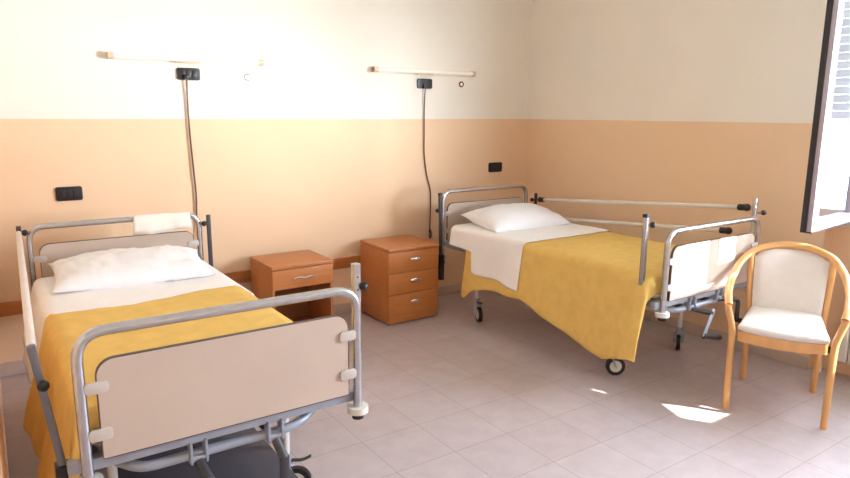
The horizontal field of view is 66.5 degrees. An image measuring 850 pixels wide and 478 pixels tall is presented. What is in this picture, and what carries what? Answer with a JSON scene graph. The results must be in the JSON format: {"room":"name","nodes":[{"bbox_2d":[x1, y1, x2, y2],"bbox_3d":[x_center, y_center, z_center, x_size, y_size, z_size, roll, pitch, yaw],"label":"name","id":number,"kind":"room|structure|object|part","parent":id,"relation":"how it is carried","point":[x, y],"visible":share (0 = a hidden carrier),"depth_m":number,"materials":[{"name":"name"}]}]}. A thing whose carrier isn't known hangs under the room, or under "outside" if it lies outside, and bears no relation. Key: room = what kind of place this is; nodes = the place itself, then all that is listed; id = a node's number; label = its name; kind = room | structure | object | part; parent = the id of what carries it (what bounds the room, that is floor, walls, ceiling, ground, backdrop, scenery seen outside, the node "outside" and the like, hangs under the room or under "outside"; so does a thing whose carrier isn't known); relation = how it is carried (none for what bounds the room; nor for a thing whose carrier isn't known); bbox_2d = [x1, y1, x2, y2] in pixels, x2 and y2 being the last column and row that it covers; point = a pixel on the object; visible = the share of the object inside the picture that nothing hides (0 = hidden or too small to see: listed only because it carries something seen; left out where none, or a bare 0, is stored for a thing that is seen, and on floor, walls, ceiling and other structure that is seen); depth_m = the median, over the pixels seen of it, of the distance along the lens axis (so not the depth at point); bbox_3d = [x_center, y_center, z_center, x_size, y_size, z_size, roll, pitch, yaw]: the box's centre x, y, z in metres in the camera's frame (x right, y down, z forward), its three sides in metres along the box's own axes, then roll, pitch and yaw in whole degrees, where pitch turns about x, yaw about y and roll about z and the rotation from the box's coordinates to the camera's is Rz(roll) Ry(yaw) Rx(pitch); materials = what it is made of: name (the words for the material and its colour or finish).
{"room":"hospital room","nodes":[
{"label":"hospital room","id":0,"kind":"room"},
{"bbox_2d":[0,381,8,477],"bbox_3d":[-2.482,-0.347,2.340,1.358,3.000,2.500,-7,13,-34],"label":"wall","id":1,"kind":"structure","parent":0,"point":[4,469],"depth_m":2.52,"materials":[{"name":"beige paint"}]},
{"bbox_2d":[0,0,531,363],"bbox_3d":[-1.323,-0.802,4.719,6.400,3.000,0.200,-7,13,-34],"label":"wall","id":2,"kind":"structure","parent":0,"point":[321,152],"depth_m":4.69,"materials":[{"name":"beige paint"}]},
{"bbox_2d":[55,186,82,200],"bbox_3d":[-2.228,-0.284,4.059,0.150,0.088,0.019,-7,13,-34],"label":"wall socket","id":3,"kind":"object","parent":2,"relation":"attached to","point":[70,193],"visible":1,"depth_m":4.05,"materials":[{"name":"black plastic"}]},
{"bbox_2d":[0,255,360,316],"bbox_3d":[-1.573,0.307,4.628,2.542,0.085,0.024,-7,13,-34],"label":"trim","id":4,"kind":"structure","parent":2,"relation":"attached to","point":[10,308],"depth_m":4.75,"materials":[{"name":"brown wood"}]},
{"bbox_2d":[106,51,263,65],"bbox_3d":[-1.565,-1.194,4.310,1.003,0.049,0.066,-7,13,-34],"label":"wall lamp","id":5,"kind":"object","parent":2,"relation":"attached to","point":[109,54],"visible":1,"depth_m":4.26,"materials":[{"name":"beige plastic"}]},
{"bbox_2d":[176,67,199,80],"bbox_3d":[-1.585,-1.105,4.342,0.152,0.080,0.019,-7,13,-34],"label":"wall socket","id":6,"kind":"object","parent":2,"relation":"attached to","point":[194,73],"visible":1,"depth_m":4.34,"materials":[{"name":"black plastic"}]},
{"bbox_2d":[184,74,196,248],"bbox_3d":[-1.591,-0.488,4.447,0.050,1.244,0.027,-7,13,-34],"label":"power cord","id":7,"kind":"object","parent":6,"relation":"hanging from","point":[186,76],"visible":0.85,"depth_m":4.42,"materials":[{"name":"black plastic"}]},
{"bbox_3d":[-1.587,-0.476,4.453,0.039,1.219,0.026,-7,13,-34],"label":"cord","id":8,"kind":"part","parent":7,"relation":"part of","materials":[{"name":"brown plastic"}]},
{"bbox_2d":[0,283,461,376],"bbox_3d":[-0.835,0.592,5.204,4.342,0.085,0.012,-7,13,-34],"label":"baseboard","id":9,"kind":"structure","parent":2,"relation":"attached to","point":[15,367],"depth_m":5.27,"materials":[{"name":"wood"}]},
{"bbox_2d":[244,73,250,80],"bbox_3d":[-1.252,-1.142,4.573,0.052,0.052,0.013,-7,13,-34],"label":"button","id":10,"kind":"object","parent":2,"relation":"attached to","point":[247,77],"visible":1,"depth_m":4.57,"materials":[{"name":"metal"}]},
{"bbox_2d":[371,66,475,76],"bbox_3d":[0.009,-1.382,5.364,1.010,0.049,0.066,-7,13,-34],"label":"wall lamp","id":11,"kind":"object","parent":2,"relation":"attached to","point":[377,69],"visible":1,"depth_m":5.31,"materials":[{"name":"beige plastic"}]},
{"bbox_2d":[417,78,431,88],"bbox_3d":[-0.002,-1.295,5.403,0.148,0.080,0.019,-7,13,-34],"label":"wall socket","id":12,"kind":"object","parent":2,"relation":"attached to","point":[420,82],"visible":1,"depth_m":5.39,"materials":[{"name":"black plastic"}]},
{"bbox_2d":[423,85,431,237],"bbox_3d":[0.022,-0.645,5.536,0.100,1.311,0.028,-7,13,-34],"label":"power cord","id":13,"kind":"object","parent":2,"relation":"attached to","point":[424,86],"visible":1,"depth_m":5.53,"materials":[{"name":"black plastic"}]},
{"bbox_2d":[488,162,501,171],"bbox_3d":[0.650,-0.663,5.981,0.155,0.088,0.019,-7,13,-34],"label":"wall socket","id":14,"kind":"object","parent":2,"relation":"attached to","point":[494,166],"visible":1,"depth_m":5.97,"materials":[{"name":"black plastic"}]},
{"bbox_2d":[0,290,849,477],"bbox_3d":[0.862,1.347,1.852,6.400,0.100,8.000,-7,13,-34],"label":"floor","id":15,"kind":"structure","parent":0,"point":[448,393],"depth_m":3.60,"materials":[{"name":"tile"}]},
{"bbox_2d":[16,213,367,477],"bbox_3d":[-1.171,0.528,2.942,1.110,1.063,2.218,-7,13,-34],"label":"hospital bed","id":16,"kind":"object","parent":15,"relation":"on","point":[191,409],"visible":0.83,"depth_m":2.14,"materials":[{"name":"metal"}]},
{"bbox_3d":[-2.125,-0.034,3.431,0.052,0.034,0.033,6,12,28],"label":"rail knob","id":17,"kind":"part","parent":16,"relation":"part of","materials":[{"name":"black plastic"}]},
{"bbox_3d":[-1.642,0.143,2.647,0.026,0.067,1.867,-7,13,-32],"label":"rail","id":18,"kind":"part","parent":16,"relation":"part of","materials":[{"name":"silver metal"}]},
{"bbox_3d":[-1.107,0.424,1.879,0.033,0.034,0.045,-7,13,-34],"label":"rail knob","id":19,"kind":"part","parent":16,"relation":"part of","materials":[{"name":"black plastic"}]},
{"bbox_3d":[-1.115,0.510,1.917,0.073,0.418,0.023,-7,13,-34],"label":"rail post","id":20,"kind":"part","parent":16,"relation":"part of","materials":[{"name":"grey metal"}]},
{"bbox_2d":[93,441,101,447],"bbox_3d":[-1.196,0.392,2.972,0.861,0.127,1.931,-7,13,-34],"label":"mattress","id":21,"kind":"object","parent":16,"relation":"on","point":[98,444],"visible":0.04,"depth_m":1.98,"materials":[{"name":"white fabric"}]},
{"bbox_2d":[22,260,253,384],"bbox_3d":[-1.518,0.401,3.380,1.014,0.338,0.860,-7,13,-34],"label":"sheet","id":22,"kind":"object","parent":21,"relation":"on","point":[43,303],"visible":0.44,"depth_m":3.18,"materials":[{"name":"white fabric"}]},
{"bbox_2d":[48,245,215,293],"bbox_3d":[-1.583,0.151,3.495,0.780,0.173,0.457,-6,13,-30],"label":"pillow","id":23,"kind":"object","parent":22,"relation":"on","point":[119,267],"visible":0.95,"depth_m":3.37,"materials":[{"name":"fabric"}]},
{"bbox_2d":[23,285,292,477],"bbox_3d":[-1.032,0.633,2.638,1.022,0.525,1.168,-7,13,-34],"label":"blanket","id":24,"kind":"object","parent":21,"relation":"on","point":[60,331],"visible":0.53,"depth_m":2.62,"materials":[{"name":"yellow fabric"}]},
{"bbox_3d":[-1.148,0.816,2.374,0.033,0.400,0.033,-7,13,-34],"label":"bed leg","id":25,"kind":"part","parent":16,"relation":"part of","materials":[{"name":"silver metal"}]},
{"bbox_3d":[-1.764,0.157,3.777,0.933,0.572,0.032,-7,13,-34],"label":"headboard frame","id":26,"kind":"part","parent":16,"relation":"part of","materials":[{"name":"metal"}]},
{"bbox_3d":[-1.762,0.137,3.775,0.815,0.299,0.014,-7,13,-34],"label":"headboard panel","id":27,"kind":"part","parent":16,"relation":"part of","materials":[{"name":"beige plastic"}]},
{"bbox_2d":[133,212,191,233],"bbox_3d":[-1.569,-0.096,3.856,0.327,0.115,0.076,-7,13,-34],"label":"cloth","id":28,"kind":"object","parent":16,"relation":"on","point":[162,222],"visible":1,"depth_m":3.83,"materials":[{"name":"white fabric"}]},
{"bbox_3d":[-1.333,0.096,4.027,0.024,0.500,0.024,-7,13,-34],"label":"rail post","id":29,"kind":"part","parent":16,"relation":"part of","materials":[{"name":"metal"}]},
{"bbox_3d":[-0.621,0.447,2.124,0.933,0.486,0.032,-7,13,-34],"label":"footboard frame","id":30,"kind":"part","parent":16,"relation":"part of","materials":[{"name":"metal"}]},
{"bbox_3d":[-0.619,0.460,2.128,0.815,0.306,0.014,-7,13,-34],"label":"footboard panel","id":31,"kind":"part","parent":16,"relation":"part of","materials":[{"name":"beige plastic"}]},
{"bbox_3d":[-0.485,0.847,2.246,0.039,0.206,0.016,-7,13,-34],"label":"crank arm","id":32,"kind":"part","parent":16,"relation":"part of","materials":[{"name":"metal"}]},
{"bbox_3d":[-0.595,0.747,2.745,0.033,0.400,0.033,-7,13,-34],"label":"bed leg","id":33,"kind":"part","parent":16,"relation":"part of","materials":[{"name":"silver metal"}]},
{"bbox_3d":[-0.542,0.939,2.781,0.107,0.029,0.022,0,11,1],"label":"brake lever","id":34,"kind":"part","parent":16,"relation":"part of","materials":[{"name":"metal"}]},
{"bbox_3d":[-0.262,0.360,2.480,0.030,0.545,0.030,-7,13,-34],"label":"rail post","id":35,"kind":"part","parent":16,"relation":"part of","materials":[{"name":"metal"}]},
{"bbox_3d":[-0.237,0.178,2.444,0.044,0.034,0.037,-7,13,-34],"label":"rail knob","id":36,"kind":"part","parent":16,"relation":"part of","materials":[{"name":"black plastic"}]},
{"bbox_2d":[250,249,332,321],"bbox_3d":[-0.957,0.429,4.715,0.460,0.590,0.454,-7,13,-34],"label":"bedside table","id":37,"kind":"object","parent":15,"relation":"on","point":[285,273],"visible":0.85,"depth_m":4.62,"materials":[{"name":"brown wood"}]},
{"bbox_3d":[-1.149,0.460,4.612,0.018,0.566,0.416,-7,13,-34],"label":"panel","id":38,"kind":"part","parent":37,"relation":"part of","materials":[{"name":"brown wood"}]},
{"bbox_3d":[-1.082,0.385,4.892,0.418,0.526,0.012,-7,13,-34],"label":"panel","id":39,"kind":"part","parent":37,"relation":"part of","materials":[{"name":"brown wood"}]},
{"bbox_2d":[290,315,312,321],"bbox_3d":[-0.968,0.658,4.772,0.418,0.018,0.398,-7,13,-34],"label":"shelf","id":40,"kind":"object","parent":37,"relation":"attached to","point":[294,318],"depth_m":4.97,"materials":[{"name":"brown wood"}]},
{"bbox_3d":[-0.851,0.264,4.524,0.452,0.137,0.018,-7,13,-34],"label":"drawer","id":41,"kind":"part","parent":37,"relation":"part of","materials":[{"name":"brown wood"}]},
{"bbox_3d":[-0.837,0.263,4.504,0.155,0.021,0.030,-7,13,-34],"label":"handle","id":42,"kind":"part","parent":37,"relation":"part of","materials":[{"name":"white metal"}]},
{"bbox_3d":[-0.789,0.415,4.853,0.018,0.566,0.416,-7,13,-34],"label":"panel","id":43,"kind":"part","parent":37,"relation":"part of","materials":[{"name":"brown wood"}]},
{"bbox_2d":[360,234,438,324],"bbox_3d":[-0.202,0.321,5.236,0.472,0.612,0.475,-7,13,-34],"label":"bedside table","id":44,"kind":"object","parent":15,"relation":"on","point":[400,272],"visible":1,"depth_m":5.08,"materials":[{"name":"brown wood"}]},
{"bbox_3d":[-0.089,0.166,5.040,0.462,0.163,0.020,-7,13,-34],"label":"drawer","id":45,"kind":"part","parent":44,"relation":"part of","materials":[{"name":"brown wood"}]},
{"bbox_3d":[-0.091,0.493,5.103,0.462,0.157,0.020,-7,13,-34],"label":"drawer","id":46,"kind":"part","parent":44,"relation":"part of","materials":[{"name":"brown wood"}]},
{"bbox_3d":[-0.090,0.331,5.072,0.462,0.165,0.020,-7,13,-34],"label":"drawer","id":47,"kind":"part","parent":44,"relation":"part of","materials":[{"name":"brown wood"}]},
{"bbox_2d":[435,184,766,374],"bbox_3d":[1.137,0.189,4.648,1.120,1.108,2.239,-7,13,-34],"label":"hospital bed","id":48,"kind":"object","parent":15,"relation":"on","point":[699,270],"visible":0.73,"depth_m":3.87,"materials":[{"name":"metal"}]},
{"bbox_3d":[0.126,-0.016,5.215,0.041,0.686,0.026,-7,13,-34],"label":"rail post","id":49,"kind":"part","parent":48,"relation":"part of","materials":[{"name":"metal"}]},
{"bbox_3d":[0.415,0.295,5.107,0.033,0.400,0.033,-7,13,-34],"label":"bed leg","id":50,"kind":"part","parent":48,"relation":"part of","materials":[{"name":"silver metal"}]},
{"bbox_3d":[0.517,-0.179,5.478,0.815,0.299,0.014,-7,13,-34],"label":"headboard panel","id":51,"kind":"part","parent":48,"relation":"part of","materials":[{"name":"beige laminate"}]},
{"bbox_3d":[0.514,-0.160,5.480,0.933,0.572,0.032,-7,13,-34],"label":"headboard frame","id":52,"kind":"part","parent":48,"relation":"part of","materials":[{"name":"metal"}]},
{"bbox_3d":[0.975,-0.190,5.745,0.022,0.435,0.022,-7,13,-34],"label":"rail post","id":53,"kind":"part","parent":48,"relation":"part of","materials":[{"name":"metal"}]},
{"bbox_3d":[1.016,-0.343,5.655,0.046,0.050,0.080,-7,13,-34],"label":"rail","id":54,"kind":"part","parent":48,"relation":"part of","materials":[{"name":"black plastic"}]},
{"bbox_3d":[1.520,-0.272,4.879,0.029,0.192,1.873,-7,13,-32],"label":"rail","id":55,"kind":"part","parent":48,"relation":"part of","materials":[{"name":"silver metal"}]},
{"bbox_3d":[1.481,-0.120,4.938,0.029,0.192,1.784,-6,13,-31],"label":"rail","id":56,"kind":"part","parent":48,"relation":"part of","materials":[{"name":"silver metal"}]},
{"bbox_3d":[1.203,0.141,3.576,0.027,0.535,0.027,-7,13,-34],"label":"rail post","id":57,"kind":"part","parent":48,"relation":"part of","materials":[{"name":"metal"}]},
{"bbox_3d":[1.235,-0.075,3.541,0.062,0.034,0.035,-7,13,-34],"label":"rail knob","id":58,"kind":"part","parent":48,"relation":"part of","materials":[{"name":"black plastic"}]},
{"bbox_3d":[1.757,0.433,4.438,0.033,0.400,0.033,-7,13,-34],"label":"bed leg","id":59,"kind":"part","parent":48,"relation":"part of","materials":[{"name":"silver metal"}]},
{"bbox_3d":[1.624,0.482,3.711,0.130,0.158,0.014,-10,15,-41],"label":"crank arm","id":60,"kind":"part","parent":48,"relation":"part of","materials":[{"name":"grey metal"}]},
{"bbox_3d":[1.685,0.138,3.787,0.933,0.486,0.032,-7,13,-34],"label":"footboard frame","id":61,"kind":"part","parent":48,"relation":"part of","materials":[{"name":"metal"}]},
{"bbox_3d":[1.687,0.152,3.791,0.815,0.306,0.014,-7,13,-34],"label":"footboard panel","id":62,"kind":"part","parent":48,"relation":"part of","materials":[{"name":"white plastic"}]},
{"bbox_3d":[1.947,-0.055,4.191,0.046,0.050,0.080,-7,13,-34],"label":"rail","id":63,"kind":"part","parent":48,"relation":"part of","materials":[{"name":"black plastic"}]},
{"bbox_3d":[1.831,0.418,3.913,0.145,0.145,0.042,0,11,-1],"label":"crank arm","id":64,"kind":"part","parent":48,"relation":"part of","materials":[{"name":"metal"}]},
{"bbox_3d":[2.023,-0.201,4.104,0.046,0.050,0.080,-7,13,-34],"label":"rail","id":65,"kind":"part","parent":48,"relation":"part of","materials":[{"name":"black plastic"}]},
{"bbox_3d":[2.065,0.026,4.102,0.026,0.570,0.026,-7,13,-34],"label":"rail post","id":66,"kind":"part","parent":48,"relation":"part of","materials":[{"name":"metal"}]},
{"bbox_3d":[2.108,-0.165,4.070,0.084,0.034,0.033,-4,12,-21],"label":"rail knob","id":67,"kind":"part","parent":48,"relation":"part of","materials":[{"name":"black plastic"}]},
{"bbox_2d":[722,241,849,429],"bbox_3d":[2.037,0.499,3.682,0.617,0.887,0.620,7,13,30],"label":"armchair","id":68,"kind":"object","parent":15,"relation":"on","point":[784,311],"visible":1,"depth_m":3.72,"materials":[{"name":"brown wood"}]},
{"bbox_3d":[1.675,0.653,3.598,0.071,0.608,0.043,2,11,8],"label":"leg","id":69,"kind":"part","parent":68,"relation":"part of","materials":[{"name":"brown wood"}]},
{"bbox_3d":[1.973,0.479,3.969,0.056,0.815,0.078,7,13,30],"label":"leg","id":70,"kind":"part","parent":68,"relation":"part of","materials":[{"name":"brown wood"}]},
{"bbox_3d":[2.010,0.522,3.640,0.424,0.057,0.503,7,13,30],"label":"seat frame","id":71,"kind":"part","parent":68,"relation":"part of","materials":[{"name":"brown wood"}]},
{"bbox_2d":[737,306,829,343],"bbox_3d":[2.011,0.467,3.630,0.436,0.055,0.515,7,13,30],"label":"seat cushion","id":72,"kind":"object","parent":68,"relation":"on","point":[774,324],"depth_m":3.53,"materials":[{"name":"fabric"}]},
{"bbox_2d":[752,249,829,315],"bbox_3d":[2.151,0.263,3.830,0.384,0.386,0.120,7,13,30],"label":"cushion","id":73,"kind":"object","parent":68,"relation":"on","point":[784,279],"depth_m":3.80,"materials":[{"name":"fabric"}]},
{"bbox_3d":[2.318,0.520,3.770,0.056,0.815,0.078,7,13,30],"label":"leg","id":74,"kind":"part","parent":68,"relation":"part of","materials":[{"name":"brown wood"}]},
{"bbox_3d":[2.114,0.705,3.345,0.043,0.608,0.071,-8,14,-37],"label":"leg","id":75,"kind":"part","parent":68,"relation":"part of","materials":[{"name":"brown wood"}]},
{"bbox_2d":[819,302,849,371],"bbox_3d":[2.902,0.645,3.591,0.100,0.640,1.313,-7,13,-34],"label":"radiator","id":76,"kind":"object","parent":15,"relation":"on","point":[844,348],"visible":0.3,"depth_m":3.99,"materials":[{"name":"white metal"}]},
{"bbox_2d":[525,0,849,375],"bbox_3d":[3.170,-0.459,3.095,0.160,3.000,7.600,-7,13,-34],"label":"wall","id":77,"kind":"structure","parent":0,"point":[674,101],"depth_m":4.74,"materials":[{"name":"beige paint"}]},
{"bbox_2d":[643,309,808,369],"bbox_3d":[1.720,0.589,5.299,0.012,0.085,2.708,-7,13,-34],"label":"baseboard","id":78,"kind":"structure","parent":77,"relation":"attached to","point":[791,358],"depth_m":4.59,"materials":[{"name":"wood"}]},
{"bbox_2d":[800,0,849,233],"bbox_3d":[2.945,-0.703,2.792,0.781,1.608,2.160,-7,13,-34],"label":"window","id":79,"kind":"structure","parent":77,"relation":"in","point":[810,222],"depth_m":3.43,"materials":[{"name":"grey metal"}]},
{"bbox_3d":[1.119,0.086,4.623,0.861,0.127,1.901,-7,13,-34],"label":"mattress","id":80,"kind":"object","parent":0,"visible":0},
{"bbox_2d":[461,231,675,361],"bbox_3d":[1.123,0.308,4.537,1.069,0.571,1.686,-7,13,-34],"label":"blanket","id":81,"kind":"object","parent":80,"relation":"on","point":[586,286],"visible":0.64,"depth_m":4.09,"materials":[{"name":"yellow fabric"}]},
{"bbox_2d":[449,223,611,291],"bbox_3d":[0.805,0.079,5.051,0.983,0.346,0.822,-7,13,-34],"label":"sheet","id":82,"kind":"object","parent":81,"relation":"on","point":[497,256],"visible":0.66,"depth_m":4.77,"materials":[{"name":"white fabric"}]},
{"bbox_2d":[462,203,571,231],"bbox_3d":[0.725,-0.173,5.155,0.770,0.199,0.465,-6,13,-31],"label":"pillow","id":83,"kind":"object","parent":82,"relation":"on","point":[513,216],"visible":0.85,"depth_m":5.01,"materials":[{"name":"fabric"}]}
]}

